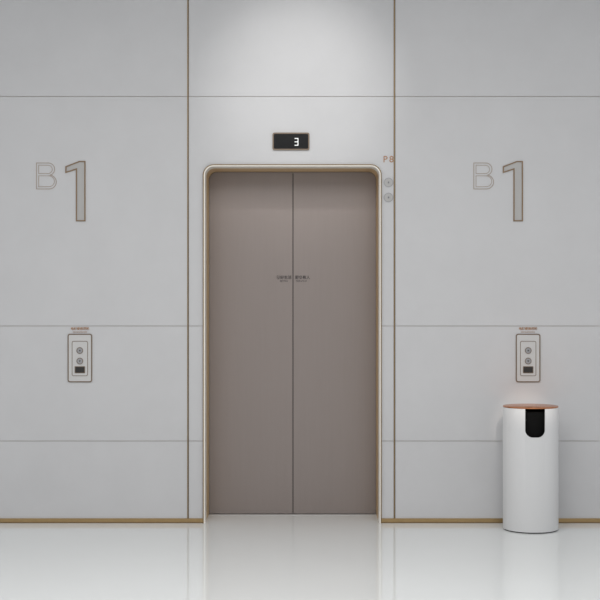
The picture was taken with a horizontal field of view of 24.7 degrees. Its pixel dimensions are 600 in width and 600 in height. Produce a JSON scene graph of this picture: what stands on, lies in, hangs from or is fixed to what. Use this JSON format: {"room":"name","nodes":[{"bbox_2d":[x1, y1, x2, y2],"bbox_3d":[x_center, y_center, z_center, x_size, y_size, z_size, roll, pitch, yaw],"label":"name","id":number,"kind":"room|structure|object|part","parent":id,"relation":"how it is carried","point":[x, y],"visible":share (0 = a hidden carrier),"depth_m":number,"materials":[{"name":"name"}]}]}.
{"room":"elevator lobby","nodes":[
{"label":"elevator lobby","id":0,"kind":"room"},
{"bbox_2d":[0,0,599,517],"bbox_3d":[0.000,-0.489,9.860,10.400,4.100,0.520,0,0,0],"label":"wall","id":1,"kind":"structure","parent":0,"point":[102,84],"depth_m":9.60,"materials":[{"name":"paint"}]},
{"bbox_2d":[36,161,85,220],"bbox_3d":[-1.674,-0.762,9.597,0.346,0.423,0.006,0,0,0],"label":"sign","id":2,"kind":"object","parent":1,"relation":"attached to","point":[80,166],"visible":1,"depth_m":9.60,"materials":[{"name":"beige metal"}]},
{"bbox_2d":[68,327,91,381],"bbox_3d":[-1.540,0.383,9.594,0.172,0.386,0.011,0,0,0],"label":"panel","id":3,"kind":"object","parent":1,"relation":"attached to","point":[79,345],"visible":1,"depth_m":9.60,"materials":[{"name":"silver metal"}]},
{"bbox_2d":[0,518,202,522],"bbox_3d":[-2.940,1.545,9.596,4.520,0.033,0.008,0,0,0],"label":"baseboard","id":4,"kind":"structure","parent":1,"relation":"attached to","point":[2,520],"depth_m":9.59,"materials":[{"name":"gold metal"}]},
{"bbox_2d":[187,0,188,517],"bbox_3d":[-0.783,-0.489,9.601,0.011,4.100,0.010,0,0,0],"label":"trim","id":5,"kind":"structure","parent":1,"relation":"attached to","point":[187,0],"depth_m":9.60,"materials":[{"name":"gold metal"}]},
{"bbox_2d":[272,133,309,149],"bbox_3d":[-0.063,-1.109,9.594,0.259,0.122,0.012,0,0,0],"label":"display","id":6,"kind":"object","parent":1,"relation":"attached to","point":[280,141],"visible":1,"depth_m":9.59,"materials":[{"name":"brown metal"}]},
{"bbox_2d":[203,164,381,522],"bbox_3d":[-0.054,0.306,9.842,1.250,2.510,0.516,0,0,0],"label":"elevator","id":7,"kind":"object","parent":1,"relation":"attached to","point":[292,253],"visible":1,"depth_m":10.00,"materials":[{"name":"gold metal"}]},
{"bbox_3d":[-0.358,0.312,10.020,0.608,2.486,0.040,0,0,0],"label":"door","id":8,"kind":"part","parent":7,"relation":"part of","materials":[{"name":"beige metal"}]},
{"bbox_3d":[-0.054,1.559,9.995,1.216,0.004,0.090,0,0,0],"label":"sill","id":9,"kind":"part","parent":7,"relation":"part of","materials":[{"name":"silver metal"}]},
{"bbox_3d":[0.253,0.312,10.020,0.602,2.486,0.040,0,0,0],"label":"door","id":10,"kind":"part","parent":7,"relation":"part of","materials":[{"name":"beige metal"}]},
{"bbox_2d":[384,178,392,186],"bbox_3d":[0.620,-0.823,9.596,0.066,0.066,0.007,0,0,0],"label":"switch","id":11,"kind":"object","parent":1,"relation":"attached to","point":[388,182],"visible":1,"depth_m":9.60,"materials":[{"name":"silver metal"}]},
{"bbox_2d":[384,193,392,201],"bbox_3d":[0.620,-0.718,9.596,0.066,0.066,0.007,0,0,0],"label":"switch","id":12,"kind":"object","parent":1,"relation":"attached to","point":[388,197],"visible":1,"depth_m":9.60,"materials":[{"name":"silver metal"}]},
{"bbox_2d":[394,0,394,517],"bbox_3d":[0.662,-0.489,9.601,0.011,4.100,0.010,0,0,0],"label":"trim","id":13,"kind":"structure","parent":1,"relation":"attached to","point":[394,0],"depth_m":9.60,"materials":[{"name":"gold metal"}]},
{"bbox_2d":[382,518,599,522],"bbox_3d":[2.886,1.545,9.596,4.628,0.033,0.008,0,0,0],"label":"baseboard","id":14,"kind":"structure","parent":1,"relation":"attached to","point":[384,520],"depth_m":9.59,"materials":[{"name":"gold metal"}]},
{"bbox_2d":[473,161,522,220],"bbox_3d":[1.387,-0.762,9.597,0.346,0.423,0.006,0,0,0],"label":"sign","id":15,"kind":"object","parent":1,"relation":"attached to","point":[517,166],"visible":1,"depth_m":9.60,"materials":[{"name":"beige metal"}]},
{"bbox_2d":[516,327,539,381],"bbox_3d":[1.596,0.383,9.594,0.172,0.386,0.011,0,0,0],"label":"panel","id":16,"kind":"object","parent":1,"relation":"attached to","point":[527,345],"visible":1,"depth_m":9.60,"materials":[{"name":"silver metal"}]},
{"bbox_2d":[0,515,599,599],"bbox_3d":[0.000,1.601,3.610,10.400,0.080,13.020,0,0,0],"label":"floor","id":17,"kind":"structure","parent":0,"point":[223,557],"depth_m":8.25,"materials":[{"name":"white tile"}]},
{"bbox_2d":[503,404,558,533],"bbox_3d":[1.570,1.140,9.338,0.374,0.842,0.374,0,0,0],"label":"trash bin","id":18,"kind":"object","parent":17,"relation":"on","point":[530,431],"visible":1,"depth_m":9.19,"materials":[{"name":"white metal"}]},
{"bbox_3d":[1.570,0.724,9.338,0.374,0.010,0.374,0,0,0],"label":"lid","id":19,"kind":"part","parent":18,"relation":"part of","materials":[{"name":"brown wood"}]}
]}

